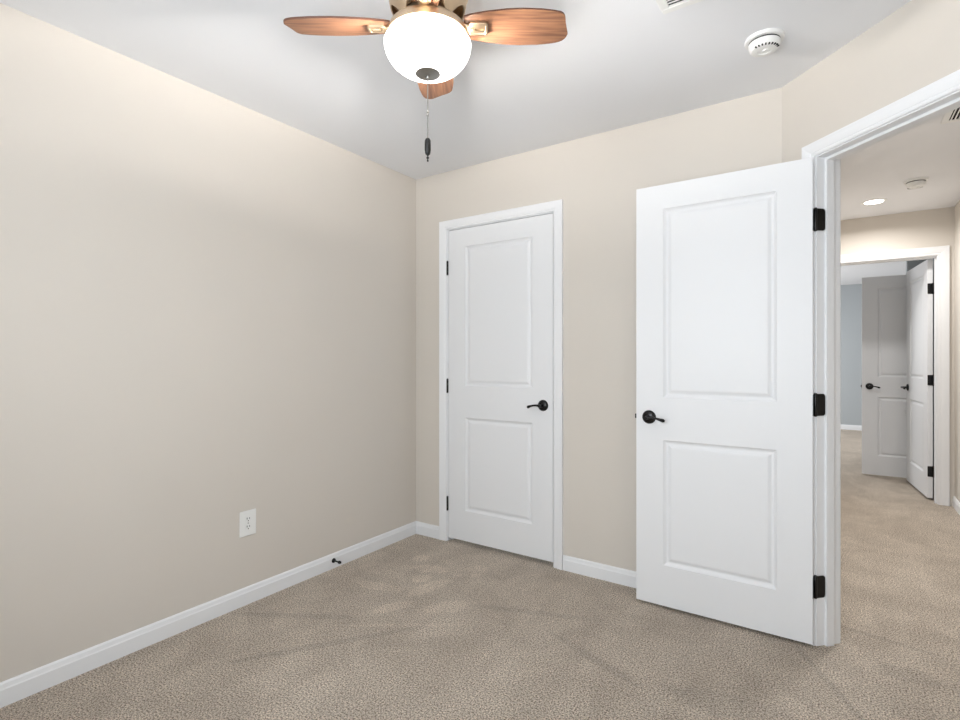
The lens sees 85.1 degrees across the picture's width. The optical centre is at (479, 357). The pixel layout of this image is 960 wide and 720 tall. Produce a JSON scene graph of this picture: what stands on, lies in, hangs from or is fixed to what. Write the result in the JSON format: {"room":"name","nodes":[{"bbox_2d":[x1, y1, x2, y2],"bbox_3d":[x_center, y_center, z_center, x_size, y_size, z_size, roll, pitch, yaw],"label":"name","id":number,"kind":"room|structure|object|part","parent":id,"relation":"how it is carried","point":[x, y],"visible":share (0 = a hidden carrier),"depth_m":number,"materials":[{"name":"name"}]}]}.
{"room":"empty bedroom","nodes":[
{"label":"empty bedroom","id":0,"kind":"room"},
{"bbox_2d":[0,3,415,681],"bbox_3d":[-1.360,-0.012,2.365,0.115,2.440,3.330,0,0,34],"label":"wall","id":1,"kind":"structure","parent":0,"point":[208,299],"depth_m":2.27,"materials":[{"name":"beige paint"}]},
{"bbox_2d":[0,521,415,707],"bbox_3d":[-1.307,1.167,2.329,0.014,0.083,3.100,0,0,34],"label":"baseboard","id":2,"kind":"structure","parent":1,"relation":"attached to","point":[14,689],"depth_m":2.27,"materials":[{"name":"white paint"}]},
{"bbox_2d":[239,508,255,537],"bbox_3d":[-1.142,0.813,2.576,0.007,0.124,0.087,0,0,34],"label":"power outlet","id":3,"kind":"object","parent":1,"relation":"attached to","point":[247,519],"visible":1,"depth_m":2.57,"materials":[{"name":"white plastic"}]},
{"bbox_2d":[245,524,250,530],"bbox_3d":[-1.141,0.832,2.575,0.002,0.029,0.029,0,0,34],"label":"receptacle","id":4,"kind":"object","parent":3,"relation":"attached to","point":[247,526],"depth_m":2.57,"materials":[{"name":"white plastic"}]},
{"bbox_2d":[245,516,250,522],"bbox_3d":[-1.141,0.793,2.575,0.002,0.029,0.029,0,0,34],"label":"receptacle","id":5,"kind":"object","parent":3,"relation":"attached to","point":[247,518],"depth_m":2.57,"materials":[{"name":"white plastic"}]},
{"bbox_2d":[0,429,959,719],"bbox_3d":[2.648,1.268,4.530,4.315,0.120,11.415,0,0,34],"label":"floor","id":6,"kind":"structure","parent":0,"point":[416,626],"depth_m":2.15,"materials":[{"name":"beige carpet"}]},
{"bbox_2d":[0,0,959,284],"bbox_3d":[2.648,-1.292,4.530,4.315,0.120,11.415,0,0,34],"label":"ceiling","id":7,"kind":"structure","parent":0,"point":[618,64],"depth_m":2.24,"materials":[{"name":"paint"}]},
{"bbox_2d":[283,0,567,161],"bbox_3d":[-0.162,-0.918,1.620,0.660,0.625,0.660,0,0,44],"label":"ceiling fan","id":8,"kind":"object","parent":7,"relation":"hanging from","point":[428,42],"visible":1,"depth_m":1.58,"materials":[{"name":"brown wood"}]},
{"bbox_3d":[-0.436,-1.026,1.618,0.325,0.006,0.135,0,12,0],"label":"blade","id":9,"kind":"part","parent":8,"relation":"part of","materials":[{"name":"brown wood"}]},
{"bbox_3d":[-0.160,-1.026,1.346,0.135,0.006,0.325,12,0,0],"label":"blade","id":10,"kind":"part","parent":8,"relation":"part of","materials":[{"name":"brown wood"}]},
{"bbox_3d":[-0.162,-0.775,1.617,0.004,0.199,0.004,0,0,34],"label":"pull chain","id":11,"kind":"part","parent":8,"relation":"part of","materials":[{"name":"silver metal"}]},
{"bbox_3d":[-0.162,-0.925,1.620,0.268,0.094,0.268,0,0,34],"label":"lamp shade","id":12,"kind":"part","parent":8,"relation":"part of","materials":[{"name":"white glass"}]},
{"bbox_3d":[-0.163,-1.026,1.895,0.135,0.006,0.325,-12,0,0],"label":"blade","id":13,"kind":"part","parent":8,"relation":"part of","materials":[{"name":"brown wood"}]},
{"bbox_3d":[0.113,-1.026,1.622,0.325,0.006,0.135,0,-12,0],"label":"blade","id":14,"kind":"part","parent":8,"relation":"part of","materials":[{"name":"brown wood"}]},
{"bbox_2d":[655,0,702,13],"bbox_3d":[0.739,-1.229,1.716,0.316,0.006,0.164,0,0,34],"label":"ceiling vent","id":15,"kind":"object","parent":7,"relation":"in","point":[666,6],"visible":1,"depth_m":1.81,"materials":[{"name":"white plastic"}]},
{"bbox_2d":[744,28,784,56],"bbox_3d":[1.097,-1.207,2.020,0.137,0.049,0.137,0,0,-6],"label":"smoke detector","id":16,"kind":"object","parent":7,"relation":"attached to","point":[765,42],"visible":1,"depth_m":1.99,"materials":[{"name":"white plastic"}]},
{"bbox_2d":[861,198,886,204],"bbox_3d":[3.103,-1.229,4.122,0.168,0.006,0.168,0,0,34],"label":"recessed light","id":17,"kind":"object","parent":7,"relation":"in","point":[879,200],"visible":1,"depth_m":4.11,"materials":[{"name":"white plastic"}]},
{"bbox_2d":[904,177,927,188],"bbox_3d":[3.022,-1.207,3.627,0.133,0.049,0.133,0,0,14],"label":"smoke detector","id":18,"kind":"object","parent":7,"relation":"attached to","point":[914,183],"visible":1,"depth_m":3.59,"materials":[{"name":"white plastic"}]},
{"bbox_2d":[941,107,959,123],"bbox_3d":[2.475,-1.229,2.555,0.316,0.006,0.260,0,0,34],"label":"ceiling vent","id":19,"kind":"object","parent":7,"relation":"in","point":[952,116],"visible":0.56,"depth_m":2.67,"materials":[{"name":"white plastic"}]},
{"bbox_2d":[416,88,781,570],"bbox_3d":[0.499,-0.012,3.046,2.196,2.440,0.115,0,0,34],"label":"wall","id":20,"kind":"structure","parent":0,"point":[597,177],"depth_m":2.89,"materials":[{"name":"beige paint"}]},
{"bbox_2d":[446,213,552,561],"bbox_3d":[0.101,0.173,3.234,0.782,2.021,0.093,0,0,34],"label":"door","id":21,"kind":"structure","parent":20,"relation":"in","point":[499,382],"depth_m":3.23,"materials":[{"name":"white paint"}]},
{"bbox_3d":[0.319,0.282,3.058,0.097,0.028,0.046,0,0,34],"label":"lever","id":22,"kind":"part","parent":21,"relation":"part of","materials":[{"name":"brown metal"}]},
{"bbox_3d":[0.366,0.278,3.058,0.066,0.066,0.016,0,0,34],"label":"handle","id":23,"kind":"part","parent":21,"relation":"part of","materials":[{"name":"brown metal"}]},
{"bbox_2d":[439,199,562,569],"bbox_3d":[0.134,0.152,3.283,0.893,2.112,0.132,0,0,34],"label":"door frame","id":24,"kind":"structure","parent":20,"relation":"attached to","point":[555,207],"depth_m":3.11,"materials":[{"name":"white paint"}]},
{"bbox_2d":[416,521,635,587],"bbox_3d":[0.465,1.167,2.991,2.201,0.083,0.014,0,0,34],"label":"baseboard","id":25,"kind":"structure","parent":20,"relation":"attached to","point":[617,575],"depth_m":2.88,"materials":[{"name":"white paint"}]},
{"bbox_2d":[841,284,861,425],"bbox_3d":[5.920,-0.012,9.071,3.600,2.440,0.115,0,0,34],"label":"wall","id":26,"kind":"structure","parent":0,"point":[851,295],"depth_m":8.79,"materials":[{"name":"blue paint"}]},
{"bbox_2d":[841,424,861,430],"bbox_3d":[5.843,1.167,9.046,3.500,0.083,0.014,0,0,34],"label":"baseboard","id":27,"kind":"structure","parent":26,"relation":"attached to","point":[845,427],"depth_m":8.77,"materials":[{"name":"white paint"}]},
{"bbox_2d":[782,0,959,162],"bbox_3d":[1.559,-0.012,1.725,0.115,2.440,1.360,0,0,-11],"label":"wall","id":28,"kind":"structure","parent":0,"point":[917,45],"depth_m":1.94,"materials":[{"name":"beige paint"}]},
{"bbox_2d":[635,157,824,644],"bbox_3d":[1.103,0.179,2.389,0.791,2.028,0.151,0,0,34],"label":"door","id":29,"kind":"structure","parent":28,"relation":"in","point":[726,403],"depth_m":2.35,"materials":[{"name":"white paint"}]},
{"bbox_3d":[0.822,0.288,2.551,0.066,0.066,0.016,0,0,34],"label":"handle","id":30,"kind":"part","parent":29,"relation":"part of","materials":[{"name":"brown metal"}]},
{"bbox_3d":[0.839,0.292,2.507,0.097,0.028,0.046,0,0,34],"label":"lever","id":31,"kind":"part","parent":29,"relation":"part of","materials":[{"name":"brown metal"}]},
{"bbox_2d":[802,69,959,646],"bbox_3d":[1.540,0.152,1.827,0.150,2.112,0.892,0,0,-11],"label":"door frame","id":32,"kind":"structure","parent":28,"relation":"attached to","point":[940,97],"depth_m":2.19,"materials":[{"name":"white paint"}]},
{"bbox_2d":[841,207,954,505],"bbox_3d":[3.432,-0.012,4.621,1.120,2.440,0.115,0,0,34],"label":"wall","id":33,"kind":"structure","parent":0,"point":[933,227],"depth_m":4.40,"materials":[{"name":"beige paint"}]},
{"bbox_2d":[841,245,949,505],"bbox_3d":[3.497,0.145,4.577,0.900,2.126,0.150,0,0,34],"label":"door frame","id":34,"kind":"structure","parent":33,"relation":"attached to","point":[940,254],"depth_m":4.30,"materials":[{"name":"white paint"}]},
{"bbox_2d":[906,259,933,486],"bbox_3d":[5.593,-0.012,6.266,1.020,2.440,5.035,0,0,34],"label":"door frame","id":35,"kind":"structure","parent":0,"point":[909,264],"depth_m":4.88,"materials":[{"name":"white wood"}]},
{"bbox_2d":[861,275,906,477],"bbox_3d":[4.264,0.183,5.228,0.745,2.026,0.151,0,0,34],"label":"door","id":36,"kind":"structure","parent":35,"relation":"in","point":[884,298],"depth_m":5.31,"materials":[{"name":"white paint"}]},
{"bbox_3d":[4.002,0.291,5.375,0.066,0.066,0.016,0,0,34],"label":"handle","id":37,"kind":"part","parent":36,"relation":"part of","materials":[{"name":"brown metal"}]},
{"bbox_2d":[901,259,933,497],"bbox_3d":[3.994,0.175,4.750,0.151,2.026,0.779,0,0,27],"label":"door","id":38,"kind":"structure","parent":35,"relation":"in","point":[920,285],"depth_m":4.67,"materials":[{"name":"white paint"}]},
{"bbox_2d":[955,200,959,501],"bbox_3d":[2.839,-0.012,2.648,0.115,2.440,4.045,0,0,34],"label":"wall","id":39,"kind":"structure","parent":0,"point":[957,206],"depth_m":4.16,"materials":[{"name":"beige paint"}]},
{"bbox_2d":[952,496,959,514],"bbox_3d":[2.383,1.167,2.973,1.005,0.083,3.790,0,0,34],"label":"baseboard","id":40,"kind":"structure","parent":39,"relation":"attached to","point":[955,503],"depth_m":4.14,"materials":[{"name":"white paint"}]}
]}

